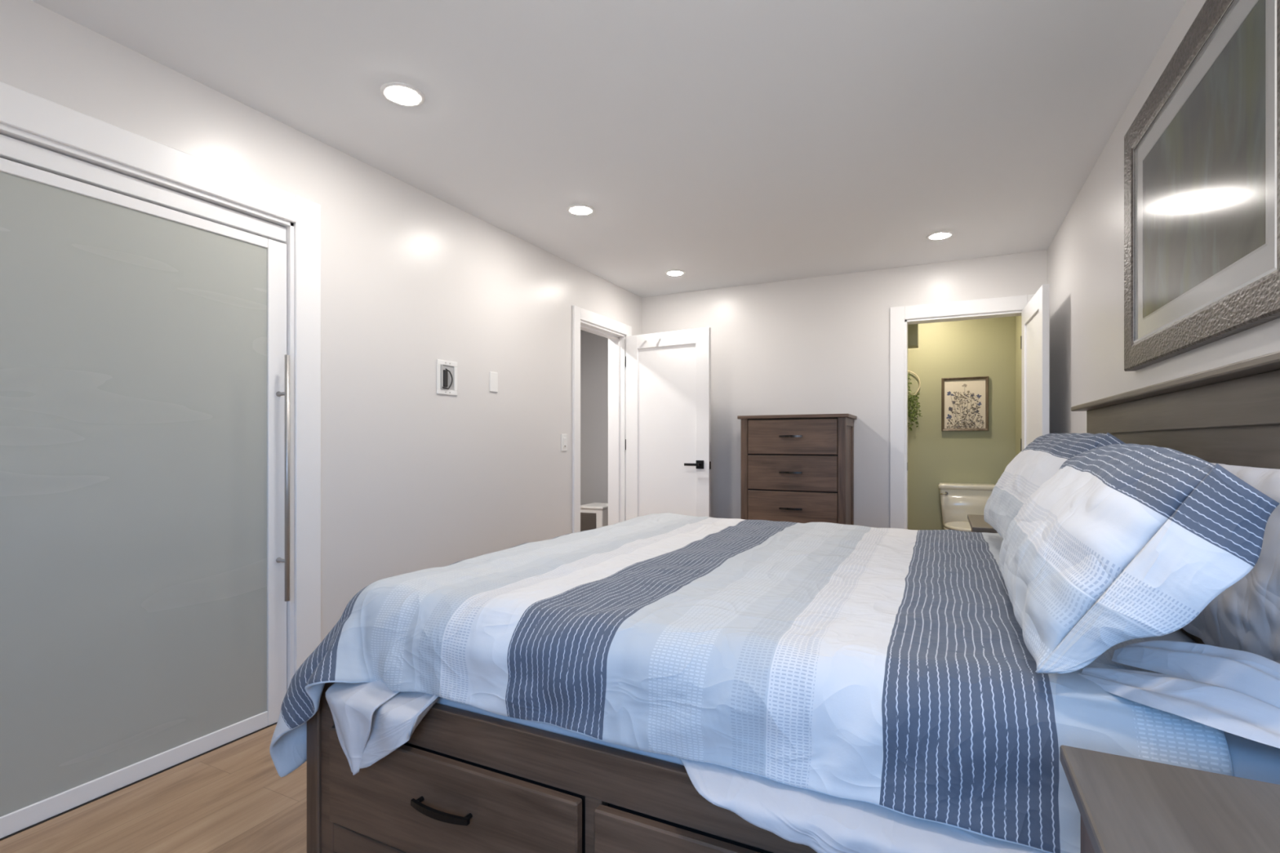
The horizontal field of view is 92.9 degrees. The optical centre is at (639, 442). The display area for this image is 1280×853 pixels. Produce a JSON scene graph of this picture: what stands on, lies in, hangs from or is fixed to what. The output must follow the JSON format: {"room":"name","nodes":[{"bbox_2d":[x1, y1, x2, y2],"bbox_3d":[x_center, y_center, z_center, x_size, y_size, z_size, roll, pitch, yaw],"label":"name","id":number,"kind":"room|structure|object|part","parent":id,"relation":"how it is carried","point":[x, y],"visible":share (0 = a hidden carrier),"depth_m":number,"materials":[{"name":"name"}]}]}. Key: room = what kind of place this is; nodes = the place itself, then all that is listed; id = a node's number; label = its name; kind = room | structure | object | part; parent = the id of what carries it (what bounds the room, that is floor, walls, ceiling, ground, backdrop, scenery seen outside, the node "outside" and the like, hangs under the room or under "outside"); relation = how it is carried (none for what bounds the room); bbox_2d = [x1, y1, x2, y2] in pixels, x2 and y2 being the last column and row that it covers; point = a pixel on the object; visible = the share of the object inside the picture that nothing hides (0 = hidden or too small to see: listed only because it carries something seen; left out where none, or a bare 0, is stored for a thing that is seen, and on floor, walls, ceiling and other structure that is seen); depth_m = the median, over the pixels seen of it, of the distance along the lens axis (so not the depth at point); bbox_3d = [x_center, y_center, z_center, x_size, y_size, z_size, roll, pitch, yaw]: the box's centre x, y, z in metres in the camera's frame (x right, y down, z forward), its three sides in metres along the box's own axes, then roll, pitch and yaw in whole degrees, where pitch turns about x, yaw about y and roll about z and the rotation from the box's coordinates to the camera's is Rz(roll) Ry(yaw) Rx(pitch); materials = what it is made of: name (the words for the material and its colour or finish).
{"room":"bedroom","nodes":[
{"label":"bedroom","id":0,"kind":"room"},
{"bbox_2d":[0,724,306,852],"bbox_3d":[-0.061,1.188,3.041,4.800,0.100,7.800,0,0,26],"label":"floor","id":1,"kind":"structure","parent":0,"point":[233,797],"depth_m":1.86,"materials":[{"name":"brown wood"}]},
{"bbox_2d":[580,502,608,531],"bbox_3d":[-0.428,0.884,6.276,0.300,0.507,0.382,0,0,24],"label":"air purifier","id":2,"kind":"object","parent":1,"relation":"on","point":[593,515],"visible":0.38,"depth_m":6.11,"materials":[{"name":"white plastic"}]},
{"bbox_2d":[580,512,595,531],"bbox_3d":[-0.522,0.838,6.117,0.180,0.260,0.014,0,0,24],"label":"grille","id":3,"kind":"object","parent":2,"relation":"attached to","point":[588,520],"depth_m":6.11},
{"bbox_2d":[306,350,1279,852],"bbox_3d":[0.517,0.492,2.070,2.185,1.292,2.210,0,0,26],"label":"bed","id":4,"kind":"object","parent":1,"relation":"on","point":[464,781],"visible":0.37,"depth_m":1.36,"materials":[{"name":"grey wood"}]},
{"bbox_3d":[-0.867,0.885,1.679,0.050,0.505,0.085,0,0,26],"label":"foot post","id":5,"kind":"part","parent":4,"relation":"part of","materials":[{"name":"brown wood"}]},
{"bbox_3d":[-0.459,0.846,1.395,0.172,0.016,0.038,0,0,26],"label":"handle","id":6,"kind":"part","parent":4,"relation":"part of","materials":[{"name":"black metal"}]},
{"bbox_3d":[-0.467,0.870,1.434,0.763,0.247,0.026,0,0,26],"label":"drawer","id":7,"kind":"part","parent":4,"relation":"part of","materials":[{"name":"brown wood"}]},
{"bbox_3d":[0.065,0.889,1.199,2.045,0.498,0.032,0,0,26],"label":"frame","id":8,"kind":"part","parent":4,"relation":"part of","materials":[{"name":"brown wood"}]},
{"bbox_3d":[0.101,0.913,1.216,1.995,0.350,0.010,0,0,26],"label":"panel","id":9,"kind":"part","parent":4,"relation":"part of","materials":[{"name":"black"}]},
{"bbox_3d":[0.066,0.692,1.201,2.045,0.103,0.028,0,0,26],"label":"rail","id":10,"kind":"part","parent":4,"relation":"part of","materials":[{"name":"brown wood"}]},
{"bbox_3d":[0.260,0.870,1.075,0.778,0.247,0.026,0,0,26],"label":"drawer","id":11,"kind":"part","parent":4,"relation":"part of","materials":[{"name":"brown wood"}]},
{"bbox_2d":[435,629,1279,785],"bbox_3d":[0.505,0.587,2.098,2.020,0.298,1.960,0,0,26],"label":"mattress","id":12,"kind":"object","parent":4,"relation":"on","point":[1253,760],"visible":0.03,"depth_m":0.89,"materials":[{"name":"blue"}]},
{"bbox_2d":[269,512,1234,852],"bbox_3d":[0.358,0.640,2.170,2.013,0.522,2.220,0,0,26],"label":"duvet","id":13,"kind":"object","parent":12,"relation":"on","point":[894,669],"visible":0.93,"depth_m":1.27,"materials":[{"name":"blue fabric"}]},
{"bbox_2d":[983,432,1125,538],"bbox_3d":[1.388,0.153,2.137,0.267,0.374,0.932,0,0,23],"label":"pillow","id":14,"kind":"object","parent":13,"relation":"on","point":[1044,456],"visible":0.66,"depth_m":1.95,"materials":[{"name":"white fabric"}]},
{"bbox_2d":[998,443,1279,674],"bbox_3d":[0.930,0.186,1.296,0.288,0.367,0.975,0,0,26],"label":"pillow","id":15,"kind":"object","parent":13,"relation":"on","point":[1122,543],"visible":1,"depth_m":0.94,"materials":[{"name":"white fabric"}]},
{"bbox_2d":[325,640,1279,852],"bbox_3d":[0.126,0.559,1.249,1.984,0.499,0.330,0,0,26],"label":"sheet","id":16,"kind":"object","parent":12,"relation":"on","point":[1237,692],"visible":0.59,"depth_m":1.00,"materials":[{"name":"grey fabric"}]},
{"bbox_2d":[1182,462,1279,663],"bbox_3d":[1.116,0.233,1.122,0.081,0.392,0.909,0,0,26],"label":"pillow","id":17,"kind":"object","parent":12,"relation":"on","point":[1245,616],"visible":0.25,"depth_m":1.03,"materials":[{"name":"grey fabric"}]},
{"bbox_3d":[1.430,-0.084,1.611,0.030,0.100,2.115,0,0,26],"label":"headboard rail","id":18,"kind":"part","parent":4,"relation":"part of","materials":[{"name":"grey wood"}]},
{"bbox_3d":[1.440,0.427,1.609,0.020,0.922,2.080,0,0,26],"label":"headboard panel","id":19,"kind":"part","parent":4,"relation":"part of","materials":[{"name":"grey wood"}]},
{"bbox_2d":[737,413,857,524],"bbox_3d":[1.188,0.469,4.593,0.798,1.339,0.494,0,0,26],"label":"dresser","id":20,"kind":"object","parent":1,"relation":"on","point":[799,468],"visible":0.63,"depth_m":4.40,"materials":[{"name":"brown wood"}]},
{"bbox_3d":[1.087,0.479,4.388,0.164,0.016,0.038,0,0,26],"label":"handle","id":21,"kind":"part","parent":20,"relation":"part of","materials":[{"name":"brown metal"}]},
{"bbox_3d":[1.087,0.217,4.388,0.164,0.016,0.038,0,0,26],"label":"handle","id":22,"kind":"part","parent":20,"relation":"part of","materials":[{"name":"brown metal"}]},
{"bbox_3d":[1.087,-0.045,4.388,0.164,0.016,0.038,0,0,26],"label":"handle","id":23,"kind":"part","parent":20,"relation":"part of","materials":[{"name":"brown metal"}]},
{"bbox_3d":[1.099,0.483,4.413,0.642,0.252,0.020,0,0,26],"label":"drawer","id":24,"kind":"part","parent":20,"relation":"part of","materials":[{"name":"brown wood"}]},
{"bbox_3d":[1.099,0.221,4.413,0.642,0.252,0.020,0,0,26],"label":"drawer","id":25,"kind":"part","parent":20,"relation":"part of","materials":[{"name":"brown wood"}]},
{"bbox_3d":[1.099,-0.041,4.413,0.642,0.252,0.020,0,0,26],"label":"drawer","id":26,"kind":"part","parent":20,"relation":"part of","materials":[{"name":"brown wood"}]},
{"bbox_3d":[1.520,0.441,4.449,0.030,1.235,0.349,0,0,26],"label":"panel","id":27,"kind":"part","parent":20,"relation":"part of","materials":[{"name":"brown wood"}]},
{"bbox_2d":[937,482,995,532],"bbox_3d":[2.811,0.755,5.212,0.456,0.766,0.745,0,0,26],"label":"toilet","id":28,"kind":"object","parent":1,"relation":"on","point":[957,500],"visible":0.41,"depth_m":5.37,"materials":[{"name":"white ceramic"}]},
{"bbox_3d":[2.765,0.707,5.118,0.370,0.023,0.533,0,0,26],"label":"seat lid","id":29,"kind":"part","parent":28,"relation":"part of","materials":[{"name":"white ceramic"}]},
{"bbox_3d":[2.927,0.583,5.447,0.434,0.340,0.204,0,0,26],"label":"tank","id":30,"kind":"part","parent":28,"relation":"part of","materials":[{"name":"white ceramic"}]},
{"bbox_3d":[2.927,0.394,5.447,0.456,0.044,0.220,0,0,26],"label":"tank lid","id":31,"kind":"part","parent":28,"relation":"part of","materials":[{"name":"white ceramic"}]},
{"bbox_2d":[967,514,997,533],"bbox_3d":[1.942,0.773,3.090,0.510,0.730,0.580,0,0,26],"label":"nightstand","id":32,"kind":"object","parent":1,"relation":"on","point":[977,523],"visible":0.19,"depth_m":3.03,"materials":[{"name":"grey wood"}]},
{"bbox_2d":[1059,745,1279,852],"bbox_3d":[0.651,0.773,0.461,0.510,0.730,0.580,0,0,26],"label":"nightstand","id":33,"kind":"object","parent":1,"relation":"on","point":[1125,804],"visible":1,"depth_m":0.68,"materials":[{"name":"grey wood"}]},
{"bbox_3d":[0.588,0.785,0.768,0.045,0.706,0.045,0,0,26],"label":"leg","id":34,"kind":"part","parent":33,"relation":"part of","materials":[{"name":"brown wood"}]},
{"bbox_3d":[0.464,0.576,0.553,0.020,0.245,0.440,0,0,26],"label":"drawer","id":35,"kind":"part","parent":33,"relation":"part of","materials":[{"name":"brown wood"}]},
{"bbox_2d":[0,0,641,642],"bbox_3d":[-1.383,-0.082,2.801,0.160,2.440,6.000,0,0,26],"label":"wall","id":36,"kind":"structure","parent":0,"point":[415,477],"depth_m":3.02,"materials":[{"name":"white paint"}]},
{"bbox_2d":[0,133,289,840],"bbox_3d":[-1.945,0.126,1.518,0.137,2.024,2.210,0,0,26],"label":"door","id":37,"kind":"structure","parent":36,"relation":"in","point":[144,362],"depth_m":2.01,"materials":[{"name":"white glass"}]},
{"bbox_3d":[-1.420,0.143,2.448,0.018,0.990,0.019,0,0,26],"label":"pull handle","id":38,"kind":"part","parent":37,"relation":"part of","materials":[{"name":"silver metal"}]},
{"bbox_2d":[0,81,320,691],"bbox_3d":[-1.994,0.058,1.543,0.178,2.160,2.470,0,0,26],"label":"trim","id":39,"kind":"structure","parent":36,"relation":"attached to","point":[26,117],"depth_m":2.50,"materials":[{"name":"white paint"}]},
{"bbox_2d":[436,359,457,395],"bbox_3d":[-1.042,-0.351,3.296,0.016,0.184,0.150,0,0,26],"label":"cable box","id":40,"kind":"object","parent":36,"relation":"attached to","point":[446,371],"visible":1,"depth_m":3.29,"materials":[{"name":"white plastic"}]},
{"bbox_3d":[-1.043,-0.351,3.297,0.012,0.132,0.104,0,0,26],"label":"plate","id":41,"kind":"part","parent":40,"relation":"part of","materials":[{"name":"grey plastic"}]},
{"bbox_2d":[489,371,497,392],"bbox_3d":[-0.876,-0.362,3.641,0.007,0.120,0.072,0,0,26],"label":"blank wall plate","id":42,"kind":"object","parent":36,"relation":"attached to","point":[493,375],"visible":1,"depth_m":3.64,"materials":[{"name":"white plastic"}]},
{"bbox_2d":[560,434,567,450],"bbox_3d":[-0.537,0.000,4.324,0.012,0.120,0.072,0,0,26],"label":"light switch","id":43,"kind":"object","parent":36,"relation":"attached to","point":[563,437],"visible":1,"depth_m":4.31,"materials":[{"name":"white plastic"}]},
{"bbox_2d":[572,305,631,533],"bbox_3d":[-0.353,0.069,4.868,0.178,2.138,0.921,0,0,26],"label":"trim","id":44,"kind":"structure","parent":36,"relation":"attached to","point":[580,316],"depth_m":5.08,"materials":[{"name":"white paint"}]},
{"bbox_2d":[625,327,711,520],"bbox_3d":[0.213,0.117,4.945,0.786,2.027,0.143,0,0,32],"label":"door","id":45,"kind":"structure","parent":36,"relation":"in","point":[668,441],"depth_m":4.92,"materials":[{"name":"white paint"}]},
{"bbox_3d":[0.218,0.071,4.942,0.548,1.713,0.013,0,0,32],"label":"recessed panel","id":46,"kind":"part","parent":45,"relation":"part of","materials":[{"name":"white paint"}]},
{"bbox_3d":[0.422,0.173,4.763,0.148,0.066,0.054,0,0,32],"label":"lever handle","id":47,"kind":"part","parent":45,"relation":"part of","materials":[{"name":"black metal"}]},
{"bbox_2d":[580,329,608,505],"bbox_3d":[-0.722,-0.082,5.430,1.500,2.440,3.300,0,0,26],"label":"wall","id":48,"kind":"structure","parent":0,"point":[593,348],"depth_m":6.89,"materials":[{"name":"grey paint"}]},
{"bbox_2d":[31,0,1186,297],"bbox_3d":[-0.061,-1.352,3.041,4.800,0.100,7.800,0,0,26],"label":"ceiling","id":49,"kind":"structure","parent":0,"point":[723,144],"depth_m":2.36,"materials":[{"name":"white paint"}]},
{"bbox_2d":[380,81,425,106],"bbox_3d":[-0.886,-1.296,2.272,0.156,0.012,0.156,0,0,26],"label":"recessed light","id":50,"kind":"object","parent":49,"relation":"in","point":[393,91],"visible":1,"depth_m":2.26,"materials":[{"name":"white plastic"}]},
{"bbox_2d":[566,204,595,215],"bbox_3d":[-0.331,-1.296,3.397,0.156,0.012,0.156,0,0,26],"label":"recessed light","id":51,"kind":"object","parent":49,"relation":"in","point":[575,209],"visible":1,"depth_m":3.38,"materials":[{"name":"white plastic"}]},
{"bbox_2d":[664,269,684,275],"bbox_3d":[0.269,-1.296,4.658,0.156,0.012,0.156,0,0,26],"label":"recessed light","id":52,"kind":"object","parent":49,"relation":"in","point":[674,272],"visible":1,"depth_m":4.63,"materials":[{"name":"white plastic"}]},
{"bbox_2d":[926,231,954,239],"bbox_3d":[1.884,-1.296,3.819,0.156,0.012,0.156,0,0,26],"label":"recessed light","id":53,"kind":"object","parent":49,"relation":"in","point":[943,234],"visible":1,"depth_m":3.80,"materials":[{"name":"white plastic"}]},
{"bbox_2d":[641,249,1047,528],"bbox_3d":[1.405,-0.082,4.838,3.360,2.440,0.120,0,0,26],"label":"wall","id":54,"kind":"structure","parent":0,"point":[816,344],"depth_m":4.76,"materials":[{"name":"white paint"}]},
{"bbox_2d":[889,293,1035,529],"bbox_3d":[2.321,0.066,4.375,0.960,2.145,0.138,0,0,26],"label":"trim","id":55,"kind":"structure","parent":54,"relation":"attached to","point":[900,317],"depth_m":4.49,"materials":[{"name":"white paint"}]},
{"bbox_2d":[1020,284,1049,451],"bbox_3d":[2.460,0.117,3.796,0.143,2.027,0.778,0,0,25],"label":"door","id":56,"kind":"structure","parent":54,"relation":"in","point":[1035,316],"depth_m":3.71,"materials":[{"name":"white paint"}]},
{"bbox_3d":[2.458,0.071,3.791,0.013,1.713,0.541,0,0,25],"label":"recessed panel","id":57,"kind":"part","parent":56,"relation":"part of","materials":[{"name":"white paint"}]},
{"bbox_2d":[907,315,1021,529],"bbox_3d":[2.414,-0.082,5.176,1.650,2.440,1.380,0,0,26],"label":"wall","id":58,"kind":"structure","parent":0,"point":[990,348],"depth_m":5.58,"materials":[{"name":"green paint"}]},
{"bbox_2d":[907,324,918,348],"bbox_3d":[2.034,-1.054,5.269,0.685,0.495,0.150,0,0,26],"label":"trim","id":59,"kind":"structure","parent":58,"relation":"attached to","point":[913,329],"depth_m":5.07,"materials":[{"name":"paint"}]},
{"bbox_2d":[907,370,920,431],"bbox_3d":[2.506,-0.384,5.734,0.291,0.602,0.069,0,0,26],"label":"wreath","id":60,"kind":"object","parent":58,"relation":"attached to","point":[911,397],"visible":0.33,"depth_m":5.70,"materials":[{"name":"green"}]},
{"bbox_2d":[941,376,988,431],"bbox_3d":[2.962,-0.350,5.546,0.380,0.490,0.029,0,0,26],"label":"picture","id":61,"kind":"object","parent":58,"relation":"attached to","point":[964,400],"visible":1,"depth_m":5.55,"materials":[{"name":"beige paper"}]},
{"bbox_2d":[1047,0,1279,433],"bbox_3d":[1.491,-0.082,1.383,0.150,2.440,6.000,0,0,26],"label":"wall","id":62,"kind":"structure","parent":0,"point":[1086,255],"depth_m":2.73,"materials":[{"name":"white paint"}]},
{"bbox_2d":[1124,0,1279,371],"bbox_3d":[1.553,-0.707,1.719,0.033,0.881,1.223,0,0,26],"label":"framed picture","id":63,"kind":"object","parent":62,"relation":"attached to","point":[1202,152],"visible":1,"depth_m":1.59,"materials":[{"name":"silver plastic"}]},
{"bbox_2d":[1142,0,1265,318],"bbox_3d":[1.556,-0.707,1.717,0.001,0.551,0.893,0,0,26],"label":"print","id":64,"kind":"object","parent":63,"relation":"attached to","point":[1204,172],"depth_m":1.59}
]}

